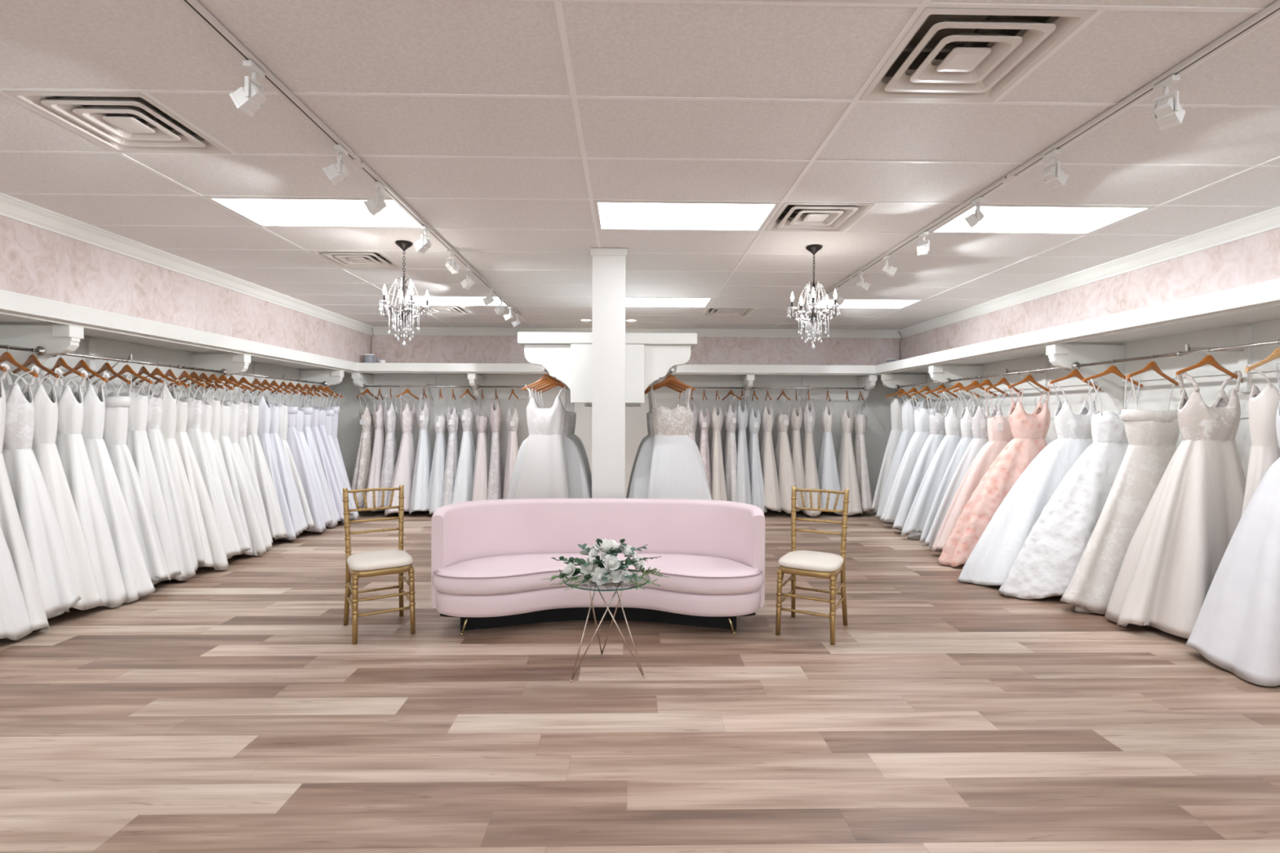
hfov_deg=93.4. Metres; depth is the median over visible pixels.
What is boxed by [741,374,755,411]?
corbel
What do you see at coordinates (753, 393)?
clothes hanger
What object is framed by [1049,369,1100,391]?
clothes hanger
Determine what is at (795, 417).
gown
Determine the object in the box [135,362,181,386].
clothes hanger
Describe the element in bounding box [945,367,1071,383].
rod
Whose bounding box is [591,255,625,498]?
column
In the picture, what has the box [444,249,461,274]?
track light
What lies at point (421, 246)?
track light
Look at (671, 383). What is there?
clothes hanger
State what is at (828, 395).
clothes hanger
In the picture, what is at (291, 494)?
gown
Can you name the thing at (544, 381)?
clothes hanger
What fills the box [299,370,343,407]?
corbel
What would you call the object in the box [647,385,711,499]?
gown
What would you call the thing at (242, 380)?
clothes hanger
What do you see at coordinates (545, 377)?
clothes hanger
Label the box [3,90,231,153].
ceiling vent
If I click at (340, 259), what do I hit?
ceiling vent
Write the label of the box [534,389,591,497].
gown
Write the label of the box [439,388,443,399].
clothes hanger
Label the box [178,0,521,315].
track
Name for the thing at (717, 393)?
clothes hanger
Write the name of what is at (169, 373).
clothes hanger
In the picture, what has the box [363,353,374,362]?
jar
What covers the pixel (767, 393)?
clothes hanger
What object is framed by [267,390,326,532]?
gown
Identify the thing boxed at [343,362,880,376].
wall shelf
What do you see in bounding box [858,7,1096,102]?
ceiling vent
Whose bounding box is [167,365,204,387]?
clothes hanger
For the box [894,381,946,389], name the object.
rod
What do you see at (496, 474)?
gown
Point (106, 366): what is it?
clothes hanger
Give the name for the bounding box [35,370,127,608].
gown
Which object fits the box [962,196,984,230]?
track light
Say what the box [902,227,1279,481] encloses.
wall
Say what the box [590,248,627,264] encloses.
trim
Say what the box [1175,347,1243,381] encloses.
clothes hanger
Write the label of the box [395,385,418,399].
clothes hanger
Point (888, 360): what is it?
jar
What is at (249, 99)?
track light
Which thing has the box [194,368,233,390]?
clothes hanger
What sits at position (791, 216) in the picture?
ceiling vent
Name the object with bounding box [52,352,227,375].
rod
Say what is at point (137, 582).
gown
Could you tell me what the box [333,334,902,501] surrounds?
wall
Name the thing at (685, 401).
gown
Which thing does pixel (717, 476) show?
gown
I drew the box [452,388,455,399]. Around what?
clothes hanger
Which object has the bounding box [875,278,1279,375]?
wall shelf
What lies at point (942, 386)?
clothes hanger
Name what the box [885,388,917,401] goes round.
clothes hanger
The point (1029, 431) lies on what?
gown
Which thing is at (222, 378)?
clothes hanger
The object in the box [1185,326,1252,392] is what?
support
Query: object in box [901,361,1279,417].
trim
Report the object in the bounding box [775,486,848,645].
chair
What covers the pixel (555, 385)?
clothes hanger
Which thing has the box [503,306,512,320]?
track light
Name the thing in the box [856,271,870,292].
track light
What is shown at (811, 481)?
gown
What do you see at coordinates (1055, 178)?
track light
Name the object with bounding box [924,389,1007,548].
gown
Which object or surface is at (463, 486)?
gown
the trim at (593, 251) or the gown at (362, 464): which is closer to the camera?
the trim at (593, 251)
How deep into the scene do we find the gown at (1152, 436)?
4.36 m
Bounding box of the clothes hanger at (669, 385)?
[644,384,685,394]
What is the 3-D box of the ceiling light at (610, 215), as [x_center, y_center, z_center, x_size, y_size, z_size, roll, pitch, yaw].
[0.295,-1.466,4.135,1.193,0.066,0.586,0,1,-1]
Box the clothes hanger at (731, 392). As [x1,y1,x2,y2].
[722,388,740,400]
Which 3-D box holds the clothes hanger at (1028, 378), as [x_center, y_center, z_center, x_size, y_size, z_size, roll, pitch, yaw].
[3.729,-0.435,5.778,0.470,0.223,0.027,0,1,-12]
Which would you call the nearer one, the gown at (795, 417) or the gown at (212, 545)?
the gown at (212, 545)
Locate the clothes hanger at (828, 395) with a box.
[826,390,831,401]
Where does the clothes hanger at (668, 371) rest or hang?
hanging from the bracket
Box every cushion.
[346,549,413,571]
[431,552,764,595]
[777,550,843,572]
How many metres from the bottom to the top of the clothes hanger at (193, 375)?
0.205 m
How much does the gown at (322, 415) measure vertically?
1.678 m
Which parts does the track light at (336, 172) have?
stem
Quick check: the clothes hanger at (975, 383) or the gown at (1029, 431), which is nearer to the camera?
the gown at (1029, 431)
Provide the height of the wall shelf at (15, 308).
0.140 m
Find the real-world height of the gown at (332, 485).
1.715 m
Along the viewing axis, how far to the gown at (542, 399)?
6.93 m
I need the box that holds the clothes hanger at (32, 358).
[12,347,58,377]
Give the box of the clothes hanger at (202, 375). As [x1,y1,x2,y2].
[184,368,223,389]
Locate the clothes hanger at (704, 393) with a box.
[702,386,706,399]
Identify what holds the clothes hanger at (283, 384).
hanging from the rod at (324, 383)
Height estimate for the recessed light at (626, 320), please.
0.005 m
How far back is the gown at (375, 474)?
8.74 m
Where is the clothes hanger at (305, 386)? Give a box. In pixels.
[292,380,321,397]
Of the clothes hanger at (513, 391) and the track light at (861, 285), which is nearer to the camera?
the track light at (861, 285)
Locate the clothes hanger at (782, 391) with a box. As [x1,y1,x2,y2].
[777,387,790,400]
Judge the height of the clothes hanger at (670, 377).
0.205 m
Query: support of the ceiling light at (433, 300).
attached to the ceiling
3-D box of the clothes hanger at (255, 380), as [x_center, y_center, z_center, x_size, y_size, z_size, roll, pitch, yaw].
[-4.294,-0.484,6.759,0.470,0.205,0.027,-1,0,21]
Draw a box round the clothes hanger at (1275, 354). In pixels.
[1244,338,1279,372]
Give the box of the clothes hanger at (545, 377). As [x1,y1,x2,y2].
[521,371,568,390]
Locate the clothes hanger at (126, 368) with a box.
[106,360,152,383]
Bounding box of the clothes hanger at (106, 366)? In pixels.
[85,356,129,383]
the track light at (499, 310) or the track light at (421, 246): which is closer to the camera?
the track light at (421, 246)
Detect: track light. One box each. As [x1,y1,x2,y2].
[229,59,266,116]
[322,144,349,185]
[363,181,386,216]
[413,226,431,253]
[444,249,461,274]
[460,267,474,289]
[482,288,493,305]
[493,298,505,315]
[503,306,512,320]
[511,313,519,328]
[799,310,808,324]
[814,299,822,315]
[832,286,845,305]
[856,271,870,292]
[882,254,897,277]
[915,231,928,255]
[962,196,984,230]
[1042,149,1068,191]
[1152,74,1185,131]
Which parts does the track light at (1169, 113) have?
stem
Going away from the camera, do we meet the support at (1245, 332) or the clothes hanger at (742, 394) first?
the support at (1245, 332)
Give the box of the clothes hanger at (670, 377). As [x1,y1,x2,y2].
[647,372,695,390]
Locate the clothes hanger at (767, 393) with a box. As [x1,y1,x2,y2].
[764,387,771,400]
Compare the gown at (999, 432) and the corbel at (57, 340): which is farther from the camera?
the gown at (999, 432)
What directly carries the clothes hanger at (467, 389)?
hanging from the rod at (365, 386)
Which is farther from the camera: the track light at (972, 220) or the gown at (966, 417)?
the gown at (966, 417)
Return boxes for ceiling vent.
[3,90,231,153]
[307,250,404,269]
[415,305,471,314]
[702,307,755,315]
[764,202,875,231]
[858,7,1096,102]
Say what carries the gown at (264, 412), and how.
hanging from the clothes hanger at (255, 380)
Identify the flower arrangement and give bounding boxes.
[542,538,669,591]
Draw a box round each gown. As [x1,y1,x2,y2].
[0,363,49,631]
[0,524,32,640]
[2,365,80,618]
[5,368,102,610]
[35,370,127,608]
[56,372,155,603]
[84,375,170,582]
[104,377,181,585]
[121,377,198,581]
[134,379,204,564]
[151,380,228,569]
[165,382,232,559]
[173,382,251,557]
[183,383,233,493]
[193,384,266,555]
[203,385,272,550]
[213,386,273,542]
[225,386,287,540]
[239,387,296,540]
[248,388,308,539]
[257,389,315,531]
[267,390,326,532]
[275,390,333,525]
[283,391,337,527]
[292,391,344,523]
[299,392,353,515]
[306,393,359,520]
[311,393,350,484]
[351,395,375,508]
[363,395,386,511]
[378,395,397,506]
[384,395,421,516]
[408,395,432,514]
[426,395,446,514]
[440,395,459,506]
[450,395,475,504]
[471,395,489,501]
[487,395,504,499]
[502,395,518,499]
[507,387,590,498]
[514,384,568,498]
[531,387,591,497]
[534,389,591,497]
[537,391,591,491]
[540,390,591,478]
[626,390,684,497]
[626,390,685,498]
[626,391,681,498]
[627,387,708,498]
[636,388,687,459]
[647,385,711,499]
[688,395,697,442]
[697,395,711,494]
[710,396,727,501]
[723,395,737,502]
[736,395,751,504]
[747,397,767,512]
[760,396,782,511]
[774,396,798,513]
[789,397,805,511]
[800,396,822,516]
[817,397,842,514]
[836,396,862,515]
[853,396,872,511]
[871,395,916,513]
[875,395,928,519]
[880,394,942,523]
[892,392,959,530]
[901,391,977,538]
[919,390,995,542]
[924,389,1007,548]
[931,387,1023,552]
[937,385,1051,567]
[956,382,1100,585]
[997,378,1140,599]
[1060,375,1182,614]
[1104,370,1246,639]
[1184,362,1279,686]
[1240,364,1279,517]
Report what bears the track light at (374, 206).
attached to the track at (194, 6)
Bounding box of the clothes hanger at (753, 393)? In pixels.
[751,390,758,400]
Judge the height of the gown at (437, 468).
1.686 m
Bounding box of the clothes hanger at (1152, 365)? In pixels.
[1126,354,1178,386]
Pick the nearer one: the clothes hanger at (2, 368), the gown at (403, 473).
the clothes hanger at (2, 368)
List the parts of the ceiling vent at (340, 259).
plate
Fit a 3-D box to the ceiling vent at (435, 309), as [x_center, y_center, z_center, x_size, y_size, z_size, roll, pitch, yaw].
[-2.517,-1.592,7.738,0.584,0.208,0.584,0,1,-1]
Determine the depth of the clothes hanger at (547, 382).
6.29 m
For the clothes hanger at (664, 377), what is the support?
hanging from the bracket
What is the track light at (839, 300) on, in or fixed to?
attached to the track at (1273, 9)
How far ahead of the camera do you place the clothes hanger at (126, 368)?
5.01 m
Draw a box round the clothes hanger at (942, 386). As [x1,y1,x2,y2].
[924,383,959,398]
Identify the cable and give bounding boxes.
[370,328,373,354]
[897,331,902,359]
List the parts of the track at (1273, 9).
rail, rail, rail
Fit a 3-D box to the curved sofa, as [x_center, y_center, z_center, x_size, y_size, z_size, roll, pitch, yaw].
[-0.273,0.945,4.175,2.196,0.800,0.787,0,1,-1]
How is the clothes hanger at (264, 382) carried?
hanging from the rod at (324, 383)
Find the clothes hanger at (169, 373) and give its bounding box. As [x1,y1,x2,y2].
[153,364,188,387]
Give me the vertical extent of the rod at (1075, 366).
0.068 m
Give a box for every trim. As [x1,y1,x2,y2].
[0,191,373,334]
[370,326,901,337]
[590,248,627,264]
[899,205,1279,337]
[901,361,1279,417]
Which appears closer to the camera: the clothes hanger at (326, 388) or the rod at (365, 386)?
the clothes hanger at (326, 388)
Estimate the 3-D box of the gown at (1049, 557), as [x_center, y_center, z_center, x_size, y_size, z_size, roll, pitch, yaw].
[3.473,0.478,4.774,1.210,1.718,0.489,0,1,-5]
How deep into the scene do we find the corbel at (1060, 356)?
5.21 m
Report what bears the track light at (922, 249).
attached to the track at (1273, 9)
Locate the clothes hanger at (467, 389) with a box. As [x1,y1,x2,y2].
[459,385,475,399]
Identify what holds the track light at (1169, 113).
attached to the track at (1273, 9)
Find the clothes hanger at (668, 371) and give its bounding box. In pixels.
[647,371,693,391]
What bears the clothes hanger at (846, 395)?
hanging from the rod at (864, 387)
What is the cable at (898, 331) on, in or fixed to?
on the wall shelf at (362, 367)
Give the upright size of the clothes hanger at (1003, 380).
0.220 m
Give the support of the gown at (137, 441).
hanging from the clothes hanger at (126, 368)
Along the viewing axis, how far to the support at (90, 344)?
5.05 m
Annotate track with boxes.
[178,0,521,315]
[788,0,1279,317]
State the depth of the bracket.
5.63 m
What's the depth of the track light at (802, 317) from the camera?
7.50 m
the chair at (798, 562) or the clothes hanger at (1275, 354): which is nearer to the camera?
the clothes hanger at (1275, 354)
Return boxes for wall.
[0,215,369,362]
[0,323,333,407]
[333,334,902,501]
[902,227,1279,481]
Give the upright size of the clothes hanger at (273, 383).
0.205 m
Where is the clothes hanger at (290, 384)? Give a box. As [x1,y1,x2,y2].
[275,380,307,395]
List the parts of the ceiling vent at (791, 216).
plate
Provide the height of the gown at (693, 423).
1.663 m
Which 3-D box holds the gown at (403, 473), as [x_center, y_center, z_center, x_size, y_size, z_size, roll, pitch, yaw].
[-3.475,0.400,8.811,0.426,1.722,0.837,0,1,12]
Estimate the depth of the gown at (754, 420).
8.84 m
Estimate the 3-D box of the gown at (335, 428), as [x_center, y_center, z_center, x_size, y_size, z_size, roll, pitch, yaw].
[-4.266,0.400,8.330,0.734,1.711,0.258,0,1,2]
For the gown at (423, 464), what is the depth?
8.72 m
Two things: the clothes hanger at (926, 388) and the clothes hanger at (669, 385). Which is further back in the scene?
the clothes hanger at (926, 388)
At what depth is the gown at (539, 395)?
6.71 m
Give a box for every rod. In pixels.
[0,344,45,355]
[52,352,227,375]
[229,373,327,386]
[363,383,472,389]
[476,384,746,390]
[750,386,866,391]
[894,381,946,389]
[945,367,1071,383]
[1071,340,1279,369]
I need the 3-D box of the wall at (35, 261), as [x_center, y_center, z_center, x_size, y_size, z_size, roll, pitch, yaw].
[-4.300,-1.140,2.983,0.550,0.598,12.560,0,1,-1]
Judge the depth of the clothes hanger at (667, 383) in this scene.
6.52 m
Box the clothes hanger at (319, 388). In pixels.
[304,383,337,398]
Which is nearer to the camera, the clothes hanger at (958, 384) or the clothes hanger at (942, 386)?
the clothes hanger at (958, 384)
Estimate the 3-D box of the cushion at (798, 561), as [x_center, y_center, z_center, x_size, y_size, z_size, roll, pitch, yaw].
[1.136,0.879,3.988,0.381,0.052,0.412,1,1,29]
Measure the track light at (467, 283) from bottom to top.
0.177 m
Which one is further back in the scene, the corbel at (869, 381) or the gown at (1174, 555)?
the corbel at (869, 381)
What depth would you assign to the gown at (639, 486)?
6.08 m
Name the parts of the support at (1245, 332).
arm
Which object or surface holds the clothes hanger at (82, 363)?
hanging from the rod at (223, 371)
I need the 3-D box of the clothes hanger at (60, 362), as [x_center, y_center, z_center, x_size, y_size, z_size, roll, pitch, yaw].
[-4.250,-0.453,4.436,0.470,0.205,0.027,-1,0,20]
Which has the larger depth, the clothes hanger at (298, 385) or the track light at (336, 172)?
the clothes hanger at (298, 385)
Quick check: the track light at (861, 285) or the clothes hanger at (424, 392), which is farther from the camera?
the clothes hanger at (424, 392)
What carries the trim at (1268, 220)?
attached to the wall at (1254, 259)
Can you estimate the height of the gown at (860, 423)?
1.667 m
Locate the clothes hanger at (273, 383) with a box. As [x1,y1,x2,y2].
[258,376,291,394]
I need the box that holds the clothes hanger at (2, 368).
[0,365,6,372]
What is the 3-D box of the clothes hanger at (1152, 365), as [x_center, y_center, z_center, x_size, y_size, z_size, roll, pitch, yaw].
[3.751,-0.414,4.417,0.470,0.228,0.027,0,1,-13]
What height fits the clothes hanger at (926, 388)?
0.223 m
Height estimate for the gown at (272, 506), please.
1.673 m
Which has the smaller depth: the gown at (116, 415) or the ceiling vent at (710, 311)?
the gown at (116, 415)
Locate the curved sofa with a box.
[431,497,764,635]
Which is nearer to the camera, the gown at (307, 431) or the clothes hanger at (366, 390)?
the gown at (307, 431)
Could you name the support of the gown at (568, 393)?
hanging from the clothes hanger at (547, 382)
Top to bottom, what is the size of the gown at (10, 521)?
1.723 m
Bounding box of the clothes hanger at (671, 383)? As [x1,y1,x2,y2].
[645,382,686,391]
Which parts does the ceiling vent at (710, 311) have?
plate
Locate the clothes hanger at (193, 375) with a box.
[174,366,216,388]
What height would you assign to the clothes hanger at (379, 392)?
0.214 m
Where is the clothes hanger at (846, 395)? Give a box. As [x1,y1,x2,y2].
[845,387,849,401]
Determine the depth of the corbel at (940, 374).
7.27 m
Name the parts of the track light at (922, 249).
bulb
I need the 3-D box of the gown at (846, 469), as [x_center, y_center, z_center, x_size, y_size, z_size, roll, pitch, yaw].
[3.087,0.422,8.963,0.401,1.718,0.804,0,1,7]
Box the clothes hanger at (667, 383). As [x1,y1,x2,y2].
[645,382,684,392]
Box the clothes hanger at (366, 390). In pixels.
[356,388,378,399]
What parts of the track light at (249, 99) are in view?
stem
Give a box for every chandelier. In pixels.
[378,240,432,346]
[786,244,840,349]
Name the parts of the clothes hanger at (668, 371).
wooden arm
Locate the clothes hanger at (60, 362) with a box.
[42,354,84,380]
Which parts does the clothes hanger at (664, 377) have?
wooden arm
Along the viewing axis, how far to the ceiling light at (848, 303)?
7.22 m
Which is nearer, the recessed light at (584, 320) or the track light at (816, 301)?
the track light at (816, 301)
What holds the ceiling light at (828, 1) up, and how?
attached to the ceiling
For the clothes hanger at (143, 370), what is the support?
hanging from the rod at (223, 371)
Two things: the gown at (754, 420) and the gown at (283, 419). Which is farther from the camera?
the gown at (754, 420)
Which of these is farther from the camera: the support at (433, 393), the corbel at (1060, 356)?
the support at (433, 393)
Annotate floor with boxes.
[0,508,1279,852]
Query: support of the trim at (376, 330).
attached to the wall at (878, 426)
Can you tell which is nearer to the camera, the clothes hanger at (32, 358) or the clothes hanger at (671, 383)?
the clothes hanger at (32, 358)
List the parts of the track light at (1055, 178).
stem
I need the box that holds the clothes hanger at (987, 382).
[965,374,1008,395]
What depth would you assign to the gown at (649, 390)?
6.51 m
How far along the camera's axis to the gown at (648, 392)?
6.95 m
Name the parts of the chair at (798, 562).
leg, leg, seat frame, rail, rail, rail, rail, leg, leg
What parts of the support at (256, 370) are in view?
arm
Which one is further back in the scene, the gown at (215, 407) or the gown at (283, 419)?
the gown at (283, 419)
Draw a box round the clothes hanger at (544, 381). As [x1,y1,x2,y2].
[524,373,569,391]
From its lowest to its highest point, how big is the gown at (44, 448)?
1.688 m
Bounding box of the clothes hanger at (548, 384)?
[533,377,558,392]
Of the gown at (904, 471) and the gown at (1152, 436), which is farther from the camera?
the gown at (904, 471)
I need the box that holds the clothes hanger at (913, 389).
[897,383,929,400]
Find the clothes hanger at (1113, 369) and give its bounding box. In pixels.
[1082,359,1142,387]
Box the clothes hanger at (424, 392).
[422,386,426,399]
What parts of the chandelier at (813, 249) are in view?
bulb, arm, bulb, bulb, stem, chain, arm, bulb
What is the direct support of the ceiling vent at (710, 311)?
in the ceiling
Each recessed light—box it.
[579,319,592,321]
[625,319,637,321]
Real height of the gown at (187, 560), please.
1.722 m
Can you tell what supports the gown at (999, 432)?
hanging from the clothes hanger at (1003, 380)
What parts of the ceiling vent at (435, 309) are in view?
plate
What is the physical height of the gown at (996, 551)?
1.716 m
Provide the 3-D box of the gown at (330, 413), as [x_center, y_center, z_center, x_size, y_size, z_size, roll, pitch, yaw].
[-4.208,0.421,8.178,0.795,1.688,0.366,0,1,2]
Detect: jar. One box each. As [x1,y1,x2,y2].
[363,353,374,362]
[886,358,895,362]
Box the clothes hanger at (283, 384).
[270,377,298,394]
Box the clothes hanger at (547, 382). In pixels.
[530,377,568,391]
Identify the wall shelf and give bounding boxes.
[0,288,356,373]
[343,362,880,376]
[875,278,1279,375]
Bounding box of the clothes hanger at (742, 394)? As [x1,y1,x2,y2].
[740,390,745,400]
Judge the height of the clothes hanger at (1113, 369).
0.226 m
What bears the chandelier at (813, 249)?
hanging from the ceiling
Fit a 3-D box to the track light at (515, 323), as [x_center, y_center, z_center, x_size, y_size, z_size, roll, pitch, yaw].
[-1.626,-1.383,7.903,0.117,0.174,0.090,0,1,-1]
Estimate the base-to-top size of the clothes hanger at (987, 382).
0.229 m
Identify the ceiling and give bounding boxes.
[0,0,1279,329]
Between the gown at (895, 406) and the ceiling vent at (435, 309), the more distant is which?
the gown at (895, 406)
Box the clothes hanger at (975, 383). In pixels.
[952,376,996,396]
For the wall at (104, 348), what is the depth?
5.71 m
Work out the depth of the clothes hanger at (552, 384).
6.71 m
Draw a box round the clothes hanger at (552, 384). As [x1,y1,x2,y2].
[536,379,566,391]
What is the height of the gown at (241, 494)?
1.720 m
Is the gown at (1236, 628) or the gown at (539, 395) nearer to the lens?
the gown at (1236, 628)
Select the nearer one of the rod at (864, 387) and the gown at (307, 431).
the gown at (307, 431)
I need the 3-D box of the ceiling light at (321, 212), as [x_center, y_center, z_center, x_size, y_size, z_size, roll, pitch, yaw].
[-2.143,-1.474,4.088,1.193,0.066,0.586,0,1,-1]
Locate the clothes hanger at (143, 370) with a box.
[127,360,164,386]
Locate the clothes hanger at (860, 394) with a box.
[857,390,864,400]
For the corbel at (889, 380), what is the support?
attached to the wall at (1254, 259)
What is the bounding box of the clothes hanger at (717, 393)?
[715,390,719,401]
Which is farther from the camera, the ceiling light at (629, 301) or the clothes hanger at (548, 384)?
the ceiling light at (629, 301)
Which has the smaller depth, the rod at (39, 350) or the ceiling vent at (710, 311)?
the rod at (39, 350)
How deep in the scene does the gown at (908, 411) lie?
8.09 m
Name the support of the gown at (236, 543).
hanging from the clothes hanger at (193, 375)
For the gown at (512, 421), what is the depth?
8.80 m
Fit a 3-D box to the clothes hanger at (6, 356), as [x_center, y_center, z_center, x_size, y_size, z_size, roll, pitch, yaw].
[-4.259,-0.440,4.058,0.471,0.222,0.027,0,1,9]
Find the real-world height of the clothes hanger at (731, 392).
0.205 m
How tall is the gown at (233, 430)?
1.720 m
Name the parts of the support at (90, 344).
arm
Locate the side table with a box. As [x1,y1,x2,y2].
[562,568,649,682]
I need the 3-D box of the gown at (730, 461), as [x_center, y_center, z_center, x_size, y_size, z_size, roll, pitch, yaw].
[1.363,0.399,8.990,0.300,1.692,0.655,0,1,-10]
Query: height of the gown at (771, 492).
1.658 m
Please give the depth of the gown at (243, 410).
6.32 m
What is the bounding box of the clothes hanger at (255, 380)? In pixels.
[241,373,272,393]
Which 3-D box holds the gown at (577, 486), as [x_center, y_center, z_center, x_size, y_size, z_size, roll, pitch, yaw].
[-0.922,0.446,6.112,1.003,1.718,0.194,0,1,-2]
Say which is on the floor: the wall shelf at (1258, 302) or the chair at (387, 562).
the chair at (387, 562)
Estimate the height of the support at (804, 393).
0.454 m
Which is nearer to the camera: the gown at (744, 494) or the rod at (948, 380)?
the rod at (948, 380)
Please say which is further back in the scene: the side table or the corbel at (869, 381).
the corbel at (869, 381)
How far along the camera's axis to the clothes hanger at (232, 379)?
6.33 m
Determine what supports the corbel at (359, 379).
attached to the wall at (878, 426)
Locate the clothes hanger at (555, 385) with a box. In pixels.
[539,380,560,393]
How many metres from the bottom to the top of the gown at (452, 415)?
1.718 m
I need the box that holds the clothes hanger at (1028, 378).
[1008,369,1051,392]
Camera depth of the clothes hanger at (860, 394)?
9.03 m
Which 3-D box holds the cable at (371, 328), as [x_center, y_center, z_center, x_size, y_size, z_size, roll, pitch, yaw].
[-4.078,-1.203,9.183,0.030,0.578,0.170,0,1,-29]
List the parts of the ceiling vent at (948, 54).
plate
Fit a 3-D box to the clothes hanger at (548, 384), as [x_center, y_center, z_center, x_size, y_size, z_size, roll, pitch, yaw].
[-0.925,-0.463,6.491,0.471,0.217,0.027,0,1,-3]
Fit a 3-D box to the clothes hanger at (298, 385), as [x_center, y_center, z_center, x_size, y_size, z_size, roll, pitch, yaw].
[-4.320,-0.491,7.636,0.471,0.214,0.027,0,1,18]
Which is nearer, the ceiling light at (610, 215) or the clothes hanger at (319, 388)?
the ceiling light at (610, 215)
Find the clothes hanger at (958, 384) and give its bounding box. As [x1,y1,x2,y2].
[937,377,979,397]
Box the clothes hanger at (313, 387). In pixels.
[300,381,328,397]
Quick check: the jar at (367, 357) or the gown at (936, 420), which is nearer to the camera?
the gown at (936, 420)
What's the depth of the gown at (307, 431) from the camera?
7.59 m
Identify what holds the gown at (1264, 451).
hanging from the clothes hanger at (1275, 354)
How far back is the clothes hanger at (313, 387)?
7.98 m
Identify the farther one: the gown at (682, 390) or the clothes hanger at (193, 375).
the gown at (682, 390)
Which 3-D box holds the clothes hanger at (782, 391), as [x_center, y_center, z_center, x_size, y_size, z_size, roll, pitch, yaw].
[2.145,-0.492,9.040,0.027,0.205,0.470,0,2,-9]
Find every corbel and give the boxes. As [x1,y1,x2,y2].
[0,324,84,395]
[190,354,250,397]
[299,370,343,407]
[351,373,373,413]
[467,373,483,413]
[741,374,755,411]
[857,375,877,413]
[880,373,926,404]
[928,365,983,408]
[1045,344,1124,411]
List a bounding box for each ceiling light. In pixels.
[204,196,421,228]
[394,295,506,306]
[593,200,780,231]
[625,297,713,307]
[730,0,923,3]
[807,298,924,308]
[928,204,1155,234]
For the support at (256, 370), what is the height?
0.454 m
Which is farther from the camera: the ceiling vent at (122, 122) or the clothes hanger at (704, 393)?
the clothes hanger at (704, 393)
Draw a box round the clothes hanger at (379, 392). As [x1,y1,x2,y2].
[377,388,383,399]
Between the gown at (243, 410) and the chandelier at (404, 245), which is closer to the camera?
the chandelier at (404, 245)
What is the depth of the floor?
2.75 m
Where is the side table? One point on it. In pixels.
(590, 585)
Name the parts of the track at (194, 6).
rail, rail, rail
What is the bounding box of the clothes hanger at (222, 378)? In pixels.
[204,374,245,390]
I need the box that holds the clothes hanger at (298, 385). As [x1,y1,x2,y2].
[284,382,314,395]
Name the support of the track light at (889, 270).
attached to the track at (1273, 9)
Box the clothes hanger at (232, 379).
[214,376,252,391]
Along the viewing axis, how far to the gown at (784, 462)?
8.79 m
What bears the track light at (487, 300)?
attached to the track at (194, 6)
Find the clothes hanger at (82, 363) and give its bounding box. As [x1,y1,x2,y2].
[60,353,107,382]
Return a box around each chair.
[342,484,415,644]
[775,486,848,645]
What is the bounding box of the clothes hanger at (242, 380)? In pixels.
[226,373,263,391]
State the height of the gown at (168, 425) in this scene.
1.681 m
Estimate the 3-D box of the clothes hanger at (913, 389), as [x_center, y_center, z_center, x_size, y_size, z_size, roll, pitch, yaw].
[3.681,-0.464,8.117,0.470,0.227,0.027,0,1,-11]
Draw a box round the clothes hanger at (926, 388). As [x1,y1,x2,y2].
[911,383,942,399]
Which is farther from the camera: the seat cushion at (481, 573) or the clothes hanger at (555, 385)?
the clothes hanger at (555, 385)
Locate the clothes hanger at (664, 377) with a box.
[644,377,684,394]
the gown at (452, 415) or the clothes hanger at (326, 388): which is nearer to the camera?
the clothes hanger at (326, 388)
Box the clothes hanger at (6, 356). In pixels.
[0,344,38,377]
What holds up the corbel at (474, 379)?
attached to the wall at (878, 426)
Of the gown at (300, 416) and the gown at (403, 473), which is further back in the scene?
the gown at (403, 473)
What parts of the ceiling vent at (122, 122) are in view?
plate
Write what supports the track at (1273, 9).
attached to the ceiling
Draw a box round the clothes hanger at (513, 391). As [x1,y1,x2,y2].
[508,386,518,399]
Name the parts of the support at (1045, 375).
arm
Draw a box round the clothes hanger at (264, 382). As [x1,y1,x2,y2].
[249,379,282,393]
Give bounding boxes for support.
[85,338,132,393]
[253,363,284,401]
[425,375,435,404]
[801,377,811,406]
[1004,355,1048,400]
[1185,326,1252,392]
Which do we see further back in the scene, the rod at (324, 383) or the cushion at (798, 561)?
the rod at (324, 383)
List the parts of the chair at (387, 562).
leg, leg, rail, rail, rail, rail, seat frame, leg, leg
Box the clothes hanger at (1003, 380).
[985,373,1022,394]
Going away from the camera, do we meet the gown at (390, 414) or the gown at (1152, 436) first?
the gown at (1152, 436)
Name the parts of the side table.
hairpin leg, hairpin leg, glass, hairpin leg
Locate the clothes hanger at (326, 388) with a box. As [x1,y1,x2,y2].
[321,386,342,398]
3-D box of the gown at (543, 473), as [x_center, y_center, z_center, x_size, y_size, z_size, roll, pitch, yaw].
[-0.989,0.448,5.910,0.688,1.718,0.217,0,1,0]
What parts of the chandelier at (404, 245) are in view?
bulb, arm, arm, stem, chain, arm, bulb, arm, bulb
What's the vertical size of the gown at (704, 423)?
1.704 m
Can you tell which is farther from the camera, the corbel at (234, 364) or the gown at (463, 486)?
the gown at (463, 486)
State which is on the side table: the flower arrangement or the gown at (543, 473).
the flower arrangement

